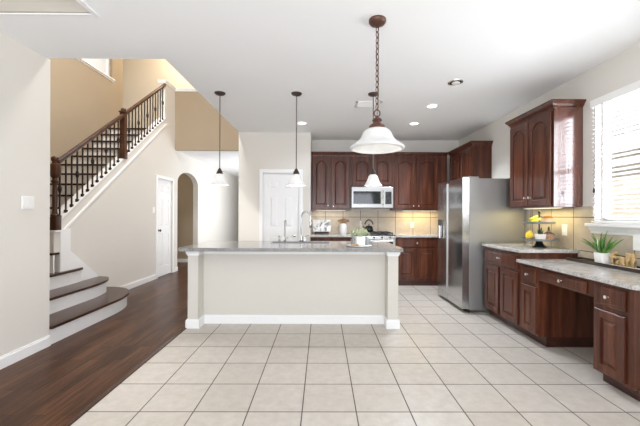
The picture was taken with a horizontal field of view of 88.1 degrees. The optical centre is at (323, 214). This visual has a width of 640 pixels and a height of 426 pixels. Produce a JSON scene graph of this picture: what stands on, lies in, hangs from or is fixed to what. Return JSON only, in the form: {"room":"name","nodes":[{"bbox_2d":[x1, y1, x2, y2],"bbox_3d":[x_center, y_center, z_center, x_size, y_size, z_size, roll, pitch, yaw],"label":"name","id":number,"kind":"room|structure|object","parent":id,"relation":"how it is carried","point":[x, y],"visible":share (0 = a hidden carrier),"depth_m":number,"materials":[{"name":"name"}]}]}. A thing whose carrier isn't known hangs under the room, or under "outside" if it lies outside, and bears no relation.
{"room":"kitchen","nodes":[
{"label":"kitchen","id":0,"kind":"room"},
{"bbox_2d":[0,31,49,356],"bbox_3d":[-2.702,-0.119,0.394,0.120,2.768,5.615,0,0,0],"label":"wall","id":1,"kind":"structure","parent":0,"point":[24,72],"depth_m":2.91,"materials":[{"name":"paint"}]},
{"bbox_2d":[0,335,50,369],"bbox_3d":[-2.640,1.215,0.394,0.014,0.100,5.615,0,0,0],"label":"baseboard","id":2,"kind":"structure","parent":1,"relation":"attached to","point":[21,353],"depth_m":2.92,"materials":[{"name":"white wood"}]},
{"bbox_2d":[21,196,33,208],"bbox_3d":[-2.650,-0.109,2.962,0.010,0.115,0.125,0,0,0],"label":"light switch","id":3,"kind":"object","parent":1,"relation":"attached to","point":[27,202],"visible":1,"depth_m":2.95,"materials":[{"name":"white plastic"}]},
{"bbox_2d":[0,0,89,12],"bbox_3d":[-2.161,-1.556,1.437,0.880,0.101,2.054,0,0,0],"label":"ceiling","id":4,"kind":"structure","parent":1,"relation":"attached to","point":[6,6],"depth_m":2.44,"materials":[{"name":"paint"}]},
{"bbox_2d":[50,232,59,252],"bbox_3d":[-3.366,0.339,4.074,0.142,0.250,0.093,0,0,0],"label":"pier","id":5,"kind":"object","parent":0,"point":[54,236],"visible":0.57,"depth_m":4.04,"materials":[{"name":"paint"}]},
{"bbox_2d":[48,58,122,163],"bbox_3d":[-4.385,-1.540,5.136,0.130,5.600,3.945,0,0,0],"label":"wall","id":6,"kind":"structure","parent":0,"point":[83,100],"depth_m":5.82,"materials":[{"name":"beige paint"}]},
{"bbox_2d":[77,59,114,81],"bbox_3d":[-4.356,-3.380,5.664,0.158,1.320,2.250,0,0,0],"label":"window","id":7,"kind":"structure","parent":6,"relation":"in","point":[84,61],"depth_m":6.41,"materials":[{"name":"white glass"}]},
{"bbox_2d":[0,262,187,425],"bbox_3d":[-3.903,1.288,6.880,4.675,0.050,18.600,0,0,0],"label":"floor","id":8,"kind":"structure","parent":0,"point":[50,386],"depth_m":2.92,"materials":[{"name":"brown wood"}]},
{"bbox_2d":[49,128,146,343],"bbox_3d":[-3.481,-0.266,5.073,1.683,3.060,3.738,0,0,0],"label":"staircase","id":9,"kind":"structure","parent":8,"relation":"on","point":[75,305],"depth_m":4.17,"materials":[{"name":"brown wood"}]},
{"bbox_2d":[63,327,186,425],"bbox_3d":[-1.538,1.266,0.659,0.036,0.008,6.135,0,0,0],"label":"trim","id":10,"kind":"structure","parent":8,"relation":"on","point":[75,418],"depth_m":2.46,"materials":[{"name":"brown wood"}]},
{"bbox_2d":[85,59,105,72],"bbox_3d":[-5.439,-3.043,7.024,1.970,2.600,0.100,0,0,0],"label":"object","id":11,"kind":"structure","parent":0,"point":[100,64],"depth_m":6.98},
{"bbox_2d":[54,83,238,286],"bbox_3d":[-3.399,-0.759,10.153,0.130,4.050,12.060,0,0,0],"label":"wall","id":12,"kind":"structure","parent":0,"point":[115,236],"depth_m":6.04,"materials":[{"name":"paint"}]},
{"bbox_2d":[50,228,106,286],"bbox_3d":[-3.355,0.719,4.558,0.172,1.090,1.090,0,0,0],"label":"trim","id":13,"kind":"structure","parent":12,"relation":"attached to","point":[68,260],"depth_m":4.26,"materials":[{"name":"white wood"}]},
{"bbox_2d":[58,118,165,228],"bbox_3d":[-3.374,-0.901,5.518,0.156,2.241,2.790,0,0,0],"label":"trim","id":14,"kind":"structure","parent":12,"relation":"attached to","point":[85,193],"depth_m":4.99,"materials":[{"name":"white wood"}]},
{"bbox_2d":[50,83,165,229],"bbox_3d":[-3.320,-1.272,5.442,0.125,2.923,2.862,0,0,0],"label":"stair railing","id":15,"kind":"object","parent":14,"relation":"on","point":[122,152],"visible":1,"depth_m":4.83,"materials":[{"name":"brown wood"}]},
{"bbox_2d":[122,267,177,289],"bbox_3d":[-3.336,1.222,10.483,0.014,0.090,11.000,0,0,0],"label":"baseboard","id":16,"kind":"structure","parent":12,"relation":"attached to","point":[153,277],"depth_m":5.99,"materials":[{"name":"white wood"}]},
{"bbox_2d":[156,175,173,278],"bbox_3d":[-3.362,0.235,6.905,0.158,2.060,0.765,0,0,0],"label":"door","id":17,"kind":"structure","parent":12,"relation":"in","point":[164,188],"depth_m":6.92,"materials":[{"name":"white wood"}]},
{"bbox_2d":[123,59,193,127],"bbox_3d":[-3.940,-3.037,8.331,4.980,2.600,0.100,0,0,0],"label":"wall","id":18,"kind":"structure","parent":0,"point":[140,76],"depth_m":8.28,"materials":[{"name":"paint"}]},
{"bbox_2d":[177,173,192,258],"bbox_3d":[-4.598,-0.095,8.097,2.285,2.710,1.680,0,0,0],"label":"wall","id":19,"kind":"structure","parent":0,"point":[185,185],"depth_m":8.84,"materials":[{"name":"beige paint"}]},
{"bbox_2d":[177,259,187,261],"bbox_3d":[-4.558,1.216,8.829,2.185,0.090,0.014,0,0,0],"label":"baseboard","id":20,"kind":"structure","parent":19,"relation":"attached to","point":[178,260],"depth_m":8.83,"materials":[{"name":"white wood"}]},
{"bbox_2d":[175,92,238,150],"bbox_3d":[-2.432,-2.111,7.409,1.765,1.340,0.100,0,0,0],"label":"wall","id":21,"kind":"structure","parent":0,"point":[196,119],"depth_m":7.36,"materials":[{"name":"beige paint"}]},
{"bbox_2d":[158,79,197,91],"bbox_3d":[-2.503,-2.779,7.173,1.915,0.075,0.610,0,0,0],"label":"trim","id":22,"kind":"structure","parent":21,"relation":"on","point":[170,85],"depth_m":7.33,"materials":[{"name":"white wood"}]},
{"bbox_2d":[178,151,238,177],"bbox_3d":[-3.614,-1.589,11.817,4.080,0.290,8.730,0,0,0],"label":"ceiling","id":23,"kind":"structure","parent":0,"point":[229,160],"depth_m":8.47,"materials":[{"name":"paint"}]},
{"bbox_2d":[238,132,311,240],"bbox_3d":[-0.899,-0.110,6.332,1.305,2.768,0.673,0,0,0],"label":"wall","id":24,"kind":"structure","parent":0,"point":[257,150],"depth_m":6.00,"materials":[{"name":"paint"}]},
{"bbox_2d":[259,169,302,240],"bbox_3d":[-0.779,0.225,6.022,0.785,2.100,0.128,0,0,0],"label":"door","id":25,"kind":"structure","parent":24,"relation":"in","point":[279,202],"depth_m":6.02,"materials":[{"name":"white wood"}]},
{"bbox_2d":[0,0,639,140],"bbox_3d":[0.034,-1.642,2.137,5.617,0.300,9.073,0,0,0],"label":"ceiling","id":26,"kind":"structure","parent":0,"point":[507,55],"depth_m":2.97,"materials":[{"name":"paint"}]},
{"bbox_2d":[0,0,99,17],"bbox_3d":[-2.141,-1.497,1.440,0.920,0.016,2.100,0,0,0],"label":"trim","id":27,"kind":"structure","parent":26,"relation":"attached to","point":[81,2],"depth_m":2.47,"materials":[{"name":"white wood"}]},
{"bbox_2d":[210,91,228,185],"bbox_3d":[-1.278,-0.931,4.054,0.224,1.130,0.224,0,0,0],"label":"pendant light","id":28,"kind":"object","parent":26,"relation":"hanging from","point":[219,179],"visible":1,"depth_m":4.03,"materials":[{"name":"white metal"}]},
{"bbox_2d":[287,91,304,185],"bbox_3d":[-0.339,-0.927,4.059,0.224,1.130,0.224,0,0,0],"label":"pendant light","id":29,"kind":"object","parent":26,"relation":"hanging from","point":[296,180],"visible":1,"depth_m":4.03,"materials":[{"name":"beige glass"}]},
{"bbox_2d":[297,121,306,124],"bbox_3d":[-0.357,-1.488,5.368,0.176,0.008,0.176,0,0,0],"label":"recessed light","id":30,"kind":"object","parent":26,"relation":"in","point":[300,122],"visible":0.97,"depth_m":5.37,"materials":[{"name":"white"}]},
{"bbox_2d":[355,101,381,106],"bbox_3d":[0.593,-1.484,4.439,0.340,0.010,0.210,0,0,0],"label":"ceiling vent","id":31,"kind":"object","parent":26,"relation":"in","point":[358,103],"visible":0.84,"depth_m":4.39,"materials":[{"name":"white metal"}]},
{"bbox_2d":[364,92,381,185],"bbox_3d":[0.605,-0.924,4.064,0.224,1.130,0.224,0,0,0],"label":"pendant light","id":32,"kind":"object","parent":26,"relation":"hanging from","point":[372,180],"visible":0.96,"depth_m":4.03,"materials":[{"name":"beige glass"}]},
{"bbox_2d":[350,15,404,153],"bbox_3d":[0.407,-0.995,2.527,0.414,0.991,0.414,0,0,0],"label":"pendant","id":33,"kind":"object","parent":26,"relation":"hanging from","point":[377,139],"visible":1,"depth_m":2.49,"materials":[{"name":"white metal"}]},
{"bbox_2d":[425,104,438,107],"bbox_3d":[1.474,-1.481,4.508,0.176,0.008,0.176,0,0,0],"label":"recessed light","id":34,"kind":"object","parent":26,"relation":"in","point":[429,105],"visible":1,"depth_m":4.49,"materials":[{"name":"white"}]},
{"bbox_2d":[448,79,462,84],"bbox_3d":[1.470,-1.476,3.695,0.164,0.019,0.164,0,0,0],"label":"recessed light","id":35,"kind":"object","parent":26,"relation":"in","point":[455,81],"visible":1,"depth_m":3.67,"materials":[{"name":"silver metal"}]},
{"bbox_2d":[71,286,639,425],"bbox_3d":[0.630,1.304,2.139,4.342,0.050,9.073,0,0,0],"label":"floor tile","id":36,"kind":"structure","parent":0,"point":[445,364],"depth_m":2.58,"materials":[{"name":"beige tile"}]},
{"bbox_2d":[185,251,399,328],"bbox_3d":[-0.349,0.840,4.129,2.403,0.872,0.858,0,0,0],"label":"kitchen island","id":37,"kind":"object","parent":36,"relation":"on","point":[224,287],"visible":0.81,"depth_m":3.88,"materials":[{"name":"paint"}]},
{"bbox_2d":[179,241,402,251],"bbox_3d":[-0.360,0.383,4.098,2.445,0.038,1.000,0,0,0],"label":"island countertop","id":38,"kind":"structure","parent":37,"relation":"on","point":[221,246],"depth_m":3.70,"materials":[{"name":"stone"}]},
{"bbox_2d":[284,220,287,241],"bbox_3d":[-0.525,0.216,4.497,0.063,0.294,0.071,0,0,14],"label":"water tap","id":39,"kind":"object","parent":38,"relation":"on","point":[285,220],"visible":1,"depth_m":4.51,"materials":[{"name":"silver metal"}]},
{"bbox_2d":[273,242,329,243],"bbox_3d":[-0.304,0.474,4.348,0.758,0.205,0.298,0,0,0],"label":"sink","id":40,"kind":"object","parent":38,"relation":"in","point":[273,242],"visible":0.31,"depth_m":4.49,"materials":[{"name":"silver metal"}]},
{"bbox_2d":[299,211,311,241],"bbox_3d":[-0.251,0.152,4.507,0.172,0.424,0.055,0,0,11],"label":"faucet","id":41,"kind":"object","parent":38,"relation":"on","point":[308,212],"visible":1,"depth_m":4.50,"materials":[{"name":"silver metal"}]},
{"bbox_2d":[347,244,371,246],"bbox_3d":[0.414,0.359,3.862,0.299,0.015,0.290,0,0,0],"label":"serving tray","id":42,"kind":"object","parent":38,"relation":"on","point":[349,245],"visible":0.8,"depth_m":3.77,"materials":[{"name":"white ceramic"}]},
{"bbox_2d":[349,227,369,245],"bbox_3d":[0.415,0.250,3.886,0.256,0.210,0.250,0,0,0],"label":"potted plant","id":43,"kind":"object","parent":42,"relation":"on","point":[360,240],"visible":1,"depth_m":3.83,"materials":[{"name":"green plant"}]},
{"bbox_2d":[365,237,369,244],"bbox_3d":[0.519,0.314,3.958,0.064,0.084,0.063,0,0,0],"label":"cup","id":44,"kind":"object","parent":42,"relation":"on","point":[367,240],"visible":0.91,"depth_m":3.93,"materials":[{"name":"grey ceramic"}]},
{"bbox_2d":[310,237,351,240],"bbox_3d":[0.126,0.841,6.248,0.748,0.875,0.646,0,0,0],"label":"base cabinet","id":45,"kind":"object","parent":36,"relation":"on","point":[311,238],"visible":0.03,"depth_m":5.96,"materials":[{"name":"brown wood"}]},
{"bbox_2d":[310,233,351,236],"bbox_3d":[0.127,0.383,6.252,0.747,0.038,0.643,0,0,0],"label":"countertop","id":46,"kind":"structure","parent":45,"relation":"on","point":[312,234],"depth_m":5.93,"materials":[{"name":"stone"}]},
{"bbox_2d":[313,220,330,233],"bbox_3d":[-0.044,0.230,6.429,0.350,0.267,0.088,0,0,0],"label":"cookbook stand","id":47,"kind":"object","parent":46,"relation":"on","point":[319,226],"visible":1,"depth_m":6.43,"materials":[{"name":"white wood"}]},
{"bbox_2d":[338,218,348,233],"bbox_3d":[0.378,0.211,6.402,0.222,0.308,0.145,0,0,0],"label":"vase","id":48,"kind":"object","parent":46,"relation":"on","point":[343,227],"visible":1,"depth_m":6.36,"materials":[{"name":"white ceramic"}]},
{"bbox_2d":[349,231,395,244],"bbox_3d":[0.896,0.786,6.227,0.782,0.932,0.677,0,0,0],"label":"range","id":49,"kind":"object","parent":36,"relation":"on","point":[379,235],"visible":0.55,"depth_m":5.94,"materials":[{"name":"silver metal"}]},
{"bbox_2d":[363,219,373,231],"bbox_3d":[0.855,0.203,6.336,0.188,0.234,0.177,0,0,22],"label":"kettle","id":50,"kind":"object","parent":49,"relation":"on","point":[369,228],"visible":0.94,"depth_m":6.28,"materials":[{"name":"black metal"}]},
{"bbox_2d":[349,233,394,235],"bbox_3d":[0.898,0.373,6.263,0.782,0.018,0.606,0,0,0],"label":"cooktop","id":51,"kind":"object","parent":49,"relation":"in","point":[371,234],"depth_m":6.01,"materials":[{"name":"black metal"}]},
{"bbox_2d":[395,237,437,285],"bbox_3d":[1.785,0.848,6.257,0.960,0.875,0.646,0,0,0],"label":"base cabinet","id":52,"kind":"object","parent":36,"relation":"on","point":[418,261],"visible":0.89,"depth_m":5.96,"materials":[{"name":"brown wood"}]},
{"bbox_2d":[389,233,436,237],"bbox_3d":[1.989,0.390,6.262,1.389,0.038,0.643,0,0,0],"label":"countertop","id":53,"kind":"structure","parent":52,"relation":"on","point":[412,235],"depth_m":5.94,"materials":[{"name":"stone"}]},
{"bbox_2d":[437,176,524,312],"bbox_3d":[2.204,0.391,4.791,0.860,1.790,0.916,0,0,0],"label":"refrigerator","id":54,"kind":"object","parent":36,"relation":"on","point":[472,211],"visible":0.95,"depth_m":4.34,"materials":[{"name":"grey metal"}]},
{"bbox_2d":[484,246,577,335],"bbox_3d":[2.364,0.846,3.897,0.655,0.882,0.780,0,0,0],"label":"base cabinet","id":55,"kind":"object","parent":36,"relation":"on","point":[502,273],"visible":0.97,"depth_m":3.77,"materials":[{"name":"brown wood"}]},
{"bbox_2d":[482,243,578,252],"bbox_3d":[2.372,0.386,3.887,0.647,0.034,0.820,0,0,0],"label":"countertop","id":56,"kind":"structure","parent":55,"relation":"on","point":[514,247],"depth_m":3.63,"materials":[{"name":"stone"}]},
{"bbox_2d":[520,211,558,247],"bbox_3d":[2.470,0.160,3.793,0.370,0.418,0.370,0,0,0],"label":"tiered stand","id":57,"kind":"object","parent":56,"relation":"on","point":[539,242],"visible":0.91,"depth_m":3.73,"materials":[{"name":"grey metal"}]},
{"bbox_2d":[525,231,532,238],"bbox_3d":[2.332,0.230,3.757,0.080,0.104,0.076,0,0,0],"label":"lemon","id":58,"kind":"object","parent":57,"relation":"on","point":[529,234],"visible":0.95,"depth_m":3.73,"materials":[{"name":"yellow food"}]},
{"bbox_2d":[528,216,540,221],"bbox_3d":[2.403,0.050,3.792,0.126,0.086,0.121,0,0,0],"label":"banana bunch","id":59,"kind":"object","parent":57,"relation":"on","point":[534,218],"visible":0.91,"depth_m":3.76,"materials":[{"name":"yellow food"}]},
{"bbox_2d":[523,221,555,223],"bbox_3d":[2.470,0.090,3.793,0.316,0.024,0.316,0,0,0],"label":"tray","id":60,"kind":"object","parent":57,"relation":"on","point":[525,222],"depth_m":3.67,"materials":[{"name":"metal"}]},
{"bbox_2d":[520,237,558,241],"bbox_3d":[2.470,0.280,3.792,0.370,0.024,0.370,0,0,0],"label":"tray","id":61,"kind":"object","parent":57,"relation":"on","point":[522,238],"depth_m":3.66,"materials":[{"name":"metal"}]},
{"bbox_2d":[535,229,545,238],"bbox_3d":[2.417,0.213,3.692,0.088,0.142,0.088,0,0,0],"label":"potted plant","id":62,"kind":"object","parent":57,"relation":"on","point":[540,235],"visible":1,"depth_m":3.66,"materials":[{"name":"green plant"}]},
{"bbox_2d":[542,215,552,221],"bbox_3d":[2.527,0.050,3.733,0.103,0.089,0.105,0,0,0],"label":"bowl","id":63,"kind":"object","parent":57,"relation":"on","point":[547,218],"visible":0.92,"depth_m":3.70,"materials":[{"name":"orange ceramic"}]},
{"bbox_2d":[543,227,555,238],"bbox_3d":[2.525,0.207,3.713,0.130,0.152,0.128,0,0,0],"label":"glass bottle","id":64,"kind":"object","parent":57,"relation":"on","point":[549,235],"visible":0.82,"depth_m":3.67,"materials":[{"name":"brown glass"}]},
{"bbox_2d":[520,263,593,346],"bbox_3d":[2.367,0.894,3.361,0.655,0.785,0.288,0,0,0],"label":"base cabinet","id":65,"kind":"object","parent":36,"relation":"on","point":[552,315],"visible":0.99,"depth_m":3.22,"materials":[{"name":"brown wood"}]},
{"bbox_2d":[593,281,639,401],"bbox_3d":[2.372,0.894,2.398,0.655,0.785,0.338,0,0,0],"label":"base cabinet","id":66,"kind":"object","parent":36,"relation":"on","point":[616,308],"visible":1,"depth_m":2.34,"materials":[{"name":"brown wood"}]},
{"bbox_2d":[516,259,639,290],"bbox_3d":[2.372,0.483,2.833,0.657,0.032,1.343,0,0,0],"label":"countertop","id":67,"kind":"structure","parent":66,"relation":"on","point":[625,279],"depth_m":2.73,"materials":[{"name":"stone"}]},
{"bbox_2d":[539,267,593,296],"bbox_3d":[2.318,0.571,2.892,0.550,0.140,0.646,0,0,0],"label":"drawer","id":68,"kind":"object","parent":67,"relation":"attached to","point":[570,282],"visible":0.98,"depth_m":2.82,"materials":[{"name":"brown wood"}]},
{"bbox_2d":[566,257,639,273],"bbox_3d":[2.599,0.453,2.928,0.176,0.030,1.010,0,0,0],"label":"tray","id":69,"kind":"object","parent":67,"relation":"on","point":[575,259],"visible":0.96,"depth_m":3.02,"materials":[{"name":"brown wood"}]},
{"bbox_2d":[581,231,623,263],"bbox_3d":[2.579,0.301,3.068,0.145,0.311,0.452,0,0,0],"label":"potted plant","id":70,"kind":"object","parent":69,"relation":"on","point":[602,255],"visible":0.99,"depth_m":3.04,"materials":[{"name":"green plant"}]},
{"bbox_2d":[609,252,639,269],"bbox_3d":[2.589,0.391,2.866,0.050,0.130,0.265,0,0,0],"label":"word sign","id":71,"kind":"object","parent":69,"relation":"on","point":[630,261],"visible":0.98,"depth_m":2.84,"materials":[{"name":"brown wood"}]},
{"bbox_2d":[312,140,458,233],"bbox_3d":[1.265,-0.101,6.630,3.037,2.768,0.100,0,0,0],"label":"wall","id":72,"kind":"structure","parent":0,"point":[317,145],"depth_m":6.58,"materials":[{"name":"paint"}]},
{"bbox_2d":[311,152,350,209],"bbox_3d":[0.131,-0.641,6.393,0.748,1.096,0.358,0,0,0],"label":"upper cabinet","id":73,"kind":"object","parent":72,"relation":"attached to","point":[330,171],"visible":1,"depth_m":6.25,"materials":[{"name":"brown wood"}]},
{"bbox_2d":[316,210,345,210],"bbox_3d":[0.133,-0.086,6.411,0.570,0.012,0.060,0,0,0],"label":"light","id":74,"kind":"object","parent":73,"relation":"attached to","point":[316,210],"visible":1,"depth_m":6.38,"materials":[{"name":"white plastic"}]},
{"bbox_2d":[351,152,393,186],"bbox_3d":[0.908,-0.860,6.399,0.800,0.653,0.354,0,0,0],"label":"upper cabinet","id":75,"kind":"object","parent":72,"relation":"attached to","point":[361,164],"visible":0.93,"depth_m":6.25,"materials":[{"name":"brown wood"}]},
{"bbox_2d":[351,187,392,207],"bbox_3d":[0.905,-0.328,6.358,0.783,0.396,0.416,0,0,0],"label":"microwave","id":76,"kind":"object","parent":75,"relation":"attached to","point":[361,197],"visible":0.96,"depth_m":6.19,"materials":[{"name":"silver metal"}]},
{"bbox_2d":[311,210,437,233],"bbox_3d":[1.217,0.139,6.574,2.932,0.456,0.010,0,0,0],"label":"backsplash","id":77,"kind":"structure","parent":72,"relation":"attached to","point":[395,221],"depth_m":6.57,"materials":[{"name":"beige tile"}]},
{"bbox_2d":[390,152,447,210],"bbox_3d":[1.822,-0.635,6.402,1.026,1.096,0.358,0,0,0],"label":"upper cabinet","id":78,"kind":"object","parent":72,"relation":"attached to","point":[417,176],"visible":0.98,"depth_m":6.25,"materials":[{"name":"brown wood"}]},
{"bbox_2d":[402,210,433,210],"bbox_3d":[1.843,-0.080,6.420,0.650,0.012,0.060,0,0,0],"label":"light","id":79,"kind":"object","parent":78,"relation":"attached to","point":[402,210],"visible":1,"depth_m":6.39,"materials":[{"name":"white plastic"}]},
{"bbox_2d":[437,225,440,237],"bbox_3d":[1.785,0.260,5.129,0.024,0.190,0.100,0,0,0],"label":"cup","id":80,"kind":"object","parent":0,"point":[438,226],"depth_m":5.11,"materials":[{"name":"metal"}]},
{"bbox_2d":[459,42,639,256],"bbox_3d":[2.772,-0.097,2.151,0.130,2.768,9.073,0,0,0],"label":"wall","id":81,"kind":"structure","parent":0,"point":[621,70],"depth_m":3.42,"materials":[{"name":"paint"}]},
{"bbox_2d":[448,141,492,180],"bbox_3d":[2.512,-0.861,5.755,0.354,0.638,0.996,0,0,0],"label":"upper cabinet","id":82,"kind":"object","parent":81,"relation":"attached to","point":[472,158],"visible":0.94,"depth_m":5.30,"materials":[{"name":"brown wood"}]},
{"bbox_2d":[505,99,585,207],"bbox_3d":[2.519,-0.639,3.841,0.358,1.108,0.877,0,0,0],"label":"upper cabinet","id":83,"kind":"object","parent":81,"relation":"attached to","point":[546,140],"visible":1,"depth_m":3.50,"materials":[{"name":"brown wood"}]},
{"bbox_2d":[523,207,562,208],"bbox_3d":[2.516,-0.078,3.823,0.070,0.012,0.580,0,0,0],"label":"light","id":84,"kind":"object","parent":83,"relation":"attached to","point":[542,207],"visible":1,"depth_m":3.74,"materials":[{"name":"white plastic"}]},
{"bbox_2d":[562,224,566,235],"bbox_3d":[2.683,0.168,3.689,0.009,0.125,0.075,0,0,0],"label":"wall outlet","id":85,"kind":"object","parent":81,"relation":"attached to","point":[564,226],"visible":1,"depth_m":3.68,"materials":[{"name":"white plastic"}]},
{"bbox_2d":[530,206,639,265],"bbox_3d":[2.695,0.190,3.234,0.010,0.555,2.140,0,0,0],"label":"backsplash","id":86,"kind":"structure","parent":81,"relation":"attached to","point":[575,218],"depth_m":3.52,"materials":[{"name":"beige tile"}]},
{"bbox_2d":[584,93,639,235],"bbox_3d":[2.734,-0.477,2.432,0.185,1.320,1.835,0,0,0],"label":"window","id":87,"kind":"structure","parent":81,"relation":"in","point":[615,228],"depth_m":3.25,"materials":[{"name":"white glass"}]},
{"bbox_2d":[590,80,639,223],"bbox_3d":[2.681,-0.529,2.436,0.092,1.211,1.715,0,0,0],"label":"window blind","id":88,"kind":"object","parent":87,"relation":"attached to","point":[632,89],"visible":1,"depth_m":3.04,"materials":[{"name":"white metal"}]},
{"bbox_2d":[633,235,639,250],"bbox_3d":[2.687,0.242,2.814,0.009,0.130,0.120,0,0,0],"label":"wall outlet","id":89,"kind":"object","parent":81,"relation":"attached to","point":[636,239],"visible":1,"depth_m":2.84,"materials":[{"name":"white plastic"}]},
{"label":"outside","id":90,"kind":"structure","parent":0,"visible":0},
{"bbox_3d":[5.902,1.510,3.030,6.153,0.180,18.000,0,0,0],"label":"ground","id":91,"kind":"structure","parent":90,"visible":0},
{"bbox_2d":[611,133,639,218],"bbox_3d":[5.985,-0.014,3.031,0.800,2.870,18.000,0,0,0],"label":"neighbor house","id":92,"kind":"structure","parent":91,"relation":"on","point":[634,154],"depth_m":6.48,"materials":[{"name":"brick"}]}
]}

